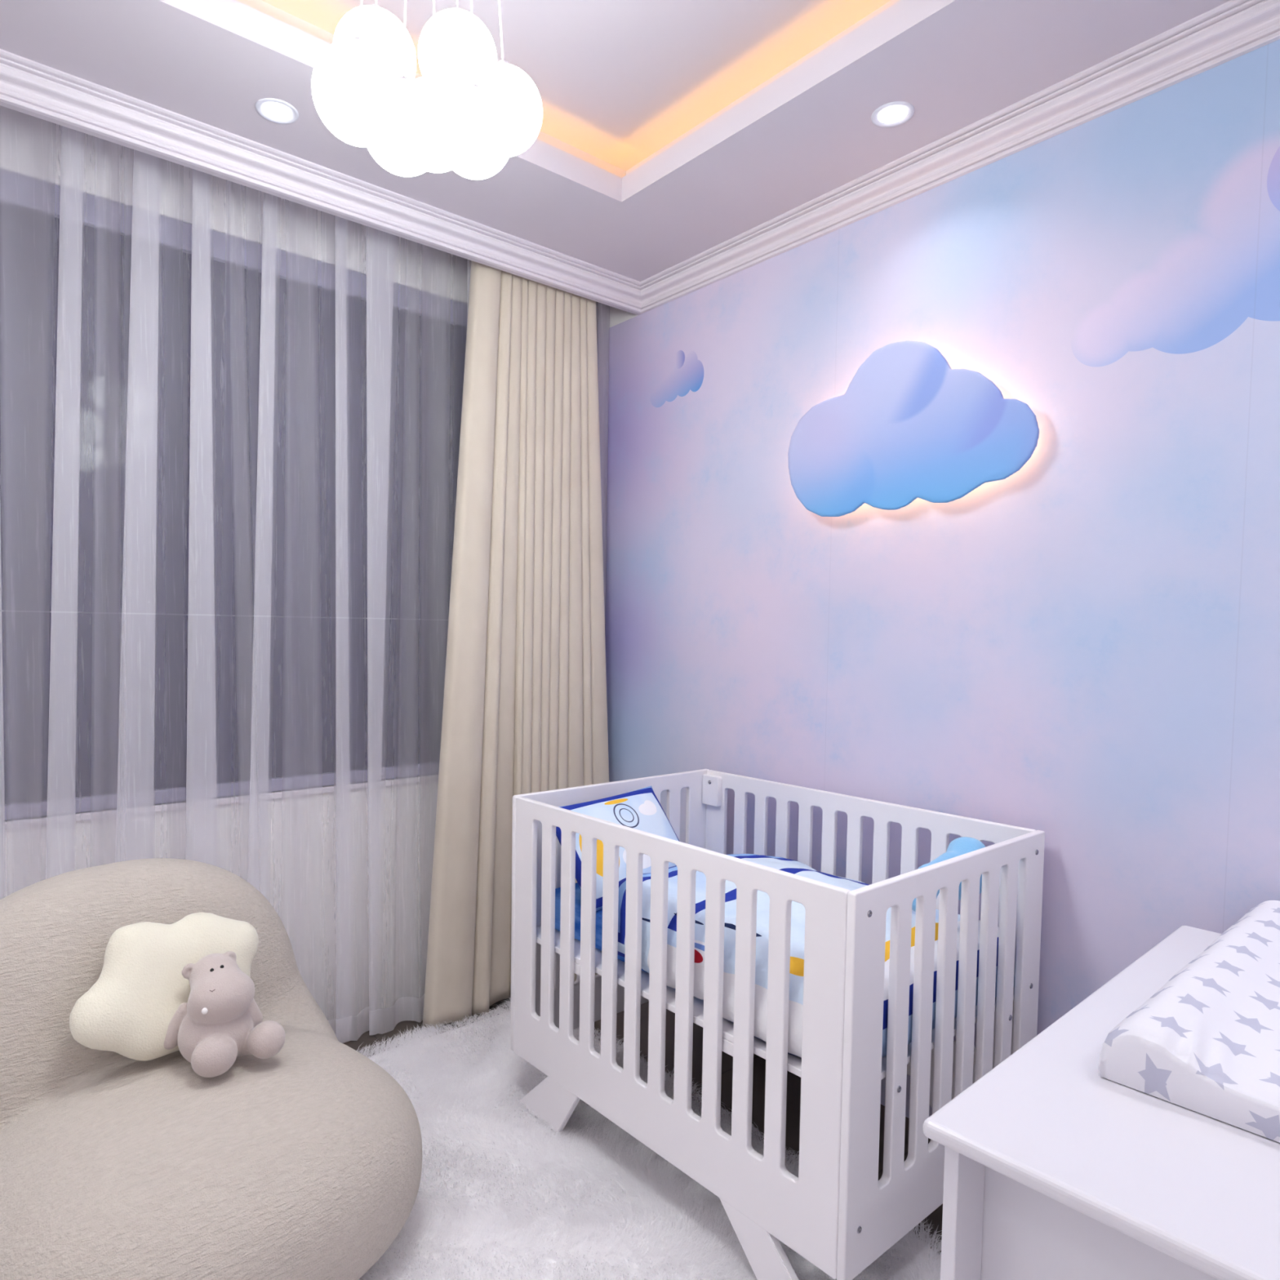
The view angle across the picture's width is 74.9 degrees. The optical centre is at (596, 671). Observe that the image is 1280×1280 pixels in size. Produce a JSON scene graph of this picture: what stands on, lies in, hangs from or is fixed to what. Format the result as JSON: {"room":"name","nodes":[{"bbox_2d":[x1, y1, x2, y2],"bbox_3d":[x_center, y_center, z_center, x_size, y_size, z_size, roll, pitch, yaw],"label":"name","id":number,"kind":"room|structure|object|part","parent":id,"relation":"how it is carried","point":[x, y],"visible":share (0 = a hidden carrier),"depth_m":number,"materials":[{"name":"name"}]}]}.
{"room":"children's room","nodes":[
{"label":"children's room","id":0,"kind":"room"},
{"bbox_2d":[0,105,467,1020],"bbox_3d":[-1.394,-0.256,2.691,3.302,3.085,0.160,-2,4,-39],"label":"wall","id":1,"kind":"structure","parent":0,"point":[30,146],"depth_m":2.94,"materials":[{"name":"white paint"}]},
{"bbox_2d":[0,168,466,829],"bbox_3d":[-1.316,-0.486,2.665,2.780,1.852,0.067,-2,4,-39],"label":"window","id":2,"kind":"structure","parent":1,"relation":"attached to","point":[302,753],"depth_m":2.75,"materials":[{"name":"grey glass"}]},
{"bbox_3d":[-1.326,0.428,2.708,2.780,0.022,0.062,-2,4,-39],"label":"sill","id":3,"kind":"part","parent":2,"relation":"part of","materials":[{"name":"white paint"}]},
{"bbox_2d":[0,0,1230,315],"bbox_3d":[-0.157,-1.489,1.107,3.302,0.333,4.060,-2,4,-39],"label":"ceiling","id":4,"kind":"structure","parent":0,"point":[619,83],"depth_m":2.15,"materials":[{"name":"grey paint"}]},
{"bbox_2d":[45,125,83,879],"bbox_3d":[-1.468,-0.448,2.295,0.117,2.026,0.065,-2,4,-39],"label":"sheer curtain","id":5,"kind":"object","parent":4,"relation":"hanging from","point":[60,815],"depth_m":2.30,"materials":[{"name":"white fabric"}]},
{"bbox_2d":[115,149,159,862],"bbox_3d":[-1.330,-0.459,2.406,0.137,2.012,0.065,-2,4,-39],"label":"sheer curtain","id":6,"kind":"object","parent":4,"relation":"hanging from","point":[134,823],"depth_m":2.42,"materials":[{"name":"white fabric"}]},
{"bbox_2d":[185,168,217,866],"bbox_3d":[-1.205,-0.436,2.507,0.089,2.063,0.065,-2,4,-39],"label":"sheer curtain","id":7,"kind":"object","parent":4,"relation":"hanging from","point":[201,776],"depth_m":2.52,"materials":[{"name":"white fabric"}]},
{"bbox_2d":[247,192,276,898],"bbox_3d":[-1.062,-0.375,2.625,0.100,2.193,0.065,-2,4,-39],"label":"sheer curtain","id":8,"kind":"object","parent":4,"relation":"hanging from","point":[260,737],"depth_m":2.64,"materials":[{"name":"white fabric"}]},
{"bbox_2d":[255,97,298,124],"bbox_3d":[-0.833,-1.465,2.177,0.106,0.008,0.106,-2,4,-39],"label":"recessed light","id":9,"kind":"object","parent":4,"relation":"in","point":[274,110],"visible":1,"depth_m":2.17,"materials":[{"name":"white"}]},
{"bbox_2d":[262,102,292,119],"bbox_3d":[-0.833,-1.464,2.177,0.074,0.002,0.074,-2,4,-39],"label":"diffuser","id":10,"kind":"object","parent":9,"relation":"attached to","point":[270,110],"depth_m":2.18,"materials":[{"name":"white plastic"}]},
{"bbox_2d":[0,48,641,314],"bbox_3d":[-1.082,-1.432,2.262,3.302,0.080,0.080,-2,4,-39],"label":"trim","id":11,"kind":"structure","parent":4,"relation":"attached to","point":[27,84],"depth_m":2.40,"materials":[{"name":"white paint"}]},
{"bbox_2d":[328,215,424,1043],"bbox_3d":[-0.767,-0.104,2.879,0.354,2.753,0.065,-2,4,-39],"label":"sheer curtain","id":12,"kind":"object","parent":4,"relation":"hanging from","point":[346,1027],"depth_m":2.86,"materials":[{"name":"white fabric"}]},
{"bbox_2d":[311,0,542,179],"bbox_3d":[-0.301,-1.194,1.446,0.367,0.800,0.383,-2,4,-39],"label":"pendant lamp","id":13,"kind":"object","parent":4,"relation":"hanging from","point":[468,112],"visible":1,"depth_m":1.36,"materials":[{"name":"white paint"}]},
{"bbox_3d":[-0.400,-0.971,1.403,0.149,0.149,0.149,-2,4,-39],"label":"globe","id":14,"kind":"part","parent":13,"relation":"part of","materials":[{"name":"white glass"}]},
{"bbox_3d":[-0.381,-1.300,1.393,0.036,0.525,0.003,-1,3,-25],"label":"cord","id":15,"kind":"part","parent":13,"relation":"part of","materials":[{"name":"white plastic"}]},
{"bbox_3d":[-0.403,-1.121,1.520,0.147,0.147,0.147,-2,4,-39],"label":"globe","id":16,"kind":"part","parent":13,"relation":"part of","materials":[{"name":"white glass"}]},
{"bbox_3d":[-0.302,-0.851,1.309,0.127,0.127,0.127,-2,4,-39],"label":"globe","id":17,"kind":"part","parent":13,"relation":"part of","materials":[{"name":"white glass"}]},
{"bbox_3d":[-0.296,-1.233,1.311,0.003,0.649,0.045,1,3,3],"label":"cord","id":18,"kind":"part","parent":13,"relation":"part of","materials":[{"name":"white plastic"}]},
{"bbox_3d":[-0.291,-1.313,1.495,0.003,0.506,0.022,1,3,-3],"label":"cord","id":19,"kind":"part","parent":13,"relation":"part of","materials":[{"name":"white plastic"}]},
{"bbox_3d":[-0.296,-0.995,1.520,0.147,0.147,0.147,-2,4,-39],"label":"globe","id":20,"kind":"part","parent":13,"relation":"part of","materials":[{"name":"white glass"}]},
{"bbox_3d":[-0.256,-1.136,1.544,0.145,0.145,0.145,-2,4,-39],"label":"globe","id":21,"kind":"part","parent":13,"relation":"part of","materials":[{"name":"white glass"}]},
{"bbox_3d":[-0.210,-1.252,1.373,0.037,0.614,0.003,3,4,40],"label":"cord","id":22,"kind":"part","parent":13,"relation":"part of","materials":[{"name":"white plastic"}]},
{"bbox_3d":[-0.202,-0.888,1.380,0.127,0.127,0.127,-2,4,-39],"label":"globe","id":23,"kind":"part","parent":13,"relation":"part of","materials":[{"name":"white glass"}]},
{"bbox_3d":[-0.177,-1.304,1.447,0.040,0.517,0.003,0,3,-6],"label":"cord","id":24,"kind":"part","parent":13,"relation":"part of","materials":[{"name":"white plastic"}]},
{"bbox_3d":[-0.163,-0.985,1.465,0.137,0.137,0.137,-2,4,-39],"label":"globe","id":25,"kind":"part","parent":13,"relation":"part of","materials":[{"name":"white glass"}]},
{"bbox_2d":[422,260,608,1032],"bbox_3d":[-0.250,-0.197,3.167,0.873,2.960,0.085,-2,4,-39],"label":"drape","id":26,"kind":"object","parent":4,"relation":"hanging from","point":[525,710],"visible":0.72,"depth_m":3.09,"materials":[{"name":"beige fabric"}]},
{"bbox_2d":[144,0,967,206],"bbox_3d":[-0.022,-1.430,0.947,2.289,0.074,2.517,-2,4,-39],"label":"trim","id":27,"kind":"structure","parent":4,"relation":"attached to","point":[235,20],"depth_m":2.03,"materials":[{"name":"grey paint"}]},
{"bbox_2d":[595,302,638,333],"bbox_3d":[0.067,-1.578,3.467,0.005,0.283,0.335,-2,4,-39],"label":"trim","id":28,"kind":"structure","parent":4,"relation":"attached to","point":[615,316],"depth_m":3.46,"materials":[{"name":"white paint"}]},
{"bbox_2d":[871,101,914,127],"bbox_3d":[0.767,-1.443,2.157,0.106,0.008,0.106,-2,4,-39],"label":"recessed light","id":29,"kind":"object","parent":4,"relation":"in","point":[895,113],"visible":1,"depth_m":2.15,"materials":[{"name":"white plastic"}]},
{"bbox_2d":[877,105,907,123],"bbox_3d":[0.767,-1.443,2.157,0.074,0.002,0.074,-2,4,-39],"label":"diffuser","id":30,"kind":"object","parent":29,"relation":"attached to","point":[886,113],"depth_m":2.16,"materials":[{"name":"white plastic"}]},
{"bbox_2d":[640,0,1279,313],"bbox_3d":[1.259,-1.385,1.920,0.080,0.080,3.545,-2,4,-39],"label":"trim","id":31,"kind":"structure","parent":4,"relation":"attached to","point":[1232,29],"depth_m":2.17,"materials":[{"name":"white paint"}]},
{"bbox_2d":[342,998,942,1253],"bbox_3d":[-0.145,1.419,1.189,3.502,0.080,4.100,-2,4,-39],"label":"floor","id":32,"kind":"structure","parent":0,"point":[793,1082],"depth_m":2.71,"materials":[{"name":"brown tile"}]},
{"bbox_2d":[357,995,942,1279],"bbox_3d":[-0.242,1.344,1.224,2.597,0.061,3.184,-2,4,-39],"label":"rug","id":33,"kind":"object","parent":32,"relation":"on","point":[502,1194],"visible":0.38,"depth_m":2.08,"materials":[{"name":"white carpet"}]},
{"bbox_2d":[0,857,422,1279],"bbox_3d":[-0.915,0.906,1.892,0.991,0.804,0.953,3,4,41],"label":"armchair","id":34,"kind":"object","parent":33,"relation":"on","point":[304,1161],"visible":0.84,"depth_m":1.73,"materials":[{"name":"beige fabric"}]},
{"bbox_2d":[69,911,258,1061],"bbox_3d":[-0.988,0.724,1.946,0.171,0.283,0.427,3,4,44],"label":"cushion","id":35,"kind":"object","parent":34,"relation":"on","point":[140,985],"visible":0.75,"depth_m":1.87,"materials":[{"name":"beige fabric"}]},
{"bbox_2d":[164,951,285,1077],"bbox_3d":[-0.840,0.765,1.879,0.231,0.234,0.198,-2,4,-39],"label":"plush hippo","id":36,"kind":"object","parent":34,"relation":"on","point":[220,1022],"visible":0.99,"depth_m":1.84,"materials":[{"name":"grey"}]},
{"bbox_2d":[510,768,1044,1279],"bbox_3d":[0.438,0.842,2.313,0.837,0.918,1.166,-2,4,-39],"label":"crib","id":37,"kind":"object","parent":33,"relation":"on","point":[837,1215],"visible":0.8,"depth_m":1.89,"materials":[{"name":"white paint"}]},
{"bbox_3d":[-0.136,1.217,2.379,0.019,0.148,0.290,-2,4,-39],"label":"leg","id":38,"kind":"part","parent":37,"relation":"part of","materials":[{"name":"white paint"}]},
{"bbox_3d":[0.244,0.806,2.546,0.791,0.030,0.050,-2,4,-39],"label":"cross rail","id":39,"kind":"part","parent":37,"relation":"part of","materials":[{"name":"white paint"}]},
{"bbox_2d":[555,882,648,973],"bbox_3d":[0.446,0.729,2.341,0.721,0.115,1.074,-2,4,-39],"label":"mattress","id":40,"kind":"object","parent":37,"relation":"in","point":[598,940],"visible":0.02,"depth_m":2.39,"materials":[{"name":"fabric"}]},
{"bbox_2d":[555,786,679,911],"bbox_3d":[0.082,0.522,2.525,0.457,0.278,0.217,-2,4,-42],"label":"pillow","id":41,"kind":"object","parent":40,"relation":"on","point":[640,809],"visible":0.4,"depth_m":2.52,"materials":[{"name":"white fabric"}]},
{"bbox_2d":[617,853,1014,1057],"bbox_3d":[0.537,0.661,2.181,0.785,0.268,0.811,-2,4,-39],"label":"duvet","id":42,"kind":"object","parent":40,"relation":"on","point":[795,1003],"visible":0.28,"depth_m":1.96,"materials":[{"name":"white fabric"}]},
{"bbox_2d":[911,836,985,911],"bbox_3d":[0.861,0.484,2.010,0.360,0.142,0.109,-2,4,-39],"label":"toy","id":43,"kind":"object","parent":42,"relation":"on","point":[963,845],"visible":0.32,"depth_m":2.03,"materials":[{"name":"blue fabric"}]},
{"bbox_3d":[0.074,0.743,2.751,0.837,0.773,0.019,-2,4,-40],"label":"panel","id":44,"kind":"part","parent":37,"relation":"part of","materials":[{"name":"white paint"}]},
{"bbox_3d":[0.123,0.779,2.050,0.019,0.772,1.125,-2,4,-39],"label":"panel","id":45,"kind":"part","parent":37,"relation":"part of","materials":[{"name":"white paint"}]},
{"bbox_3d":[0.601,0.832,2.115,0.791,0.030,0.050,-2,4,-39],"label":"cross rail","id":46,"kind":"part","parent":37,"relation":"part of","materials":[{"name":"white paint"}]},
{"bbox_3d":[0.370,1.254,1.768,0.019,0.148,0.287,-2,4,-39],"label":"leg","id":47,"kind":"part","parent":37,"relation":"part of","materials":[{"name":"white paint"}]},
{"bbox_3d":[0.438,0.797,2.312,0.787,0.016,1.118,-2,4,-39],"label":"mattress","id":48,"kind":"part","parent":37,"relation":"part of","materials":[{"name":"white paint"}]},
{"bbox_3d":[0.754,0.761,2.571,0.019,0.772,1.125,-2,4,-39],"label":"panel","id":49,"kind":"part","parent":37,"relation":"part of","materials":[{"name":"white paint"}]},
{"bbox_3d":[0.802,0.796,1.870,0.837,0.773,0.019,-2,4,-39],"label":"panel","id":50,"kind":"part","parent":37,"relation":"part of","materials":[{"name":"white paint"}]},
{"bbox_3d":[1.000,1.236,2.287,0.019,0.148,0.287,-2,4,-39],"label":"leg","id":51,"kind":"part","parent":37,"relation":"part of","materials":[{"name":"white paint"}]},
{"bbox_2d":[923,925,1279,1279],"bbox_3d":[1.020,0.969,1.281,1.150,0.781,0.522,-2,4,-41],"label":"dresser","id":52,"kind":"object","parent":33,"relation":"on","point":[1055,1169],"visible":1,"depth_m":1.05,"materials":[{"name":"white paint"}]},
{"bbox_3d":[0.626,0.992,0.954,0.080,0.756,0.460,-2,4,-41],"label":"frame","id":53,"kind":"part","parent":52,"relation":"part of","materials":[{"name":"white paint"}]},
{"bbox_3d":[0.658,0.966,0.985,0.010,0.706,0.448,-2,4,-41],"label":"panel","id":54,"kind":"part","parent":52,"relation":"part of","materials":[{"name":"white paint"}]},
{"bbox_2d":[1097,900,1279,1142],"bbox_3d":[1.188,0.532,1.331,0.904,0.088,0.404,-2,4,-41],"label":"changing pad","id":55,"kind":"object","parent":52,"relation":"on","point":[1206,1042],"visible":1,"depth_m":1.18,"materials":[{"name":"fabric"}]},
{"bbox_2d":[596,39,1279,1118],"bbox_3d":[1.161,-0.004,2.152,0.001,2.702,3.900,-2,4,-39],"label":"wall","id":56,"kind":"structure","parent":0,"point":[1079,646],"depth_m":2.17,"materials":[{"name":"paint"}]},
{"bbox_2d":[787,340,1039,516],"bbox_3d":[0.888,-0.705,2.405,0.077,0.478,0.780,-2,4,-39],"label":"wall lamp","id":57,"kind":"object","parent":56,"relation":"attached to","point":[908,426],"visible":1,"depth_m":2.36,"materials":[{"name":"blue plastic"}]}
]}

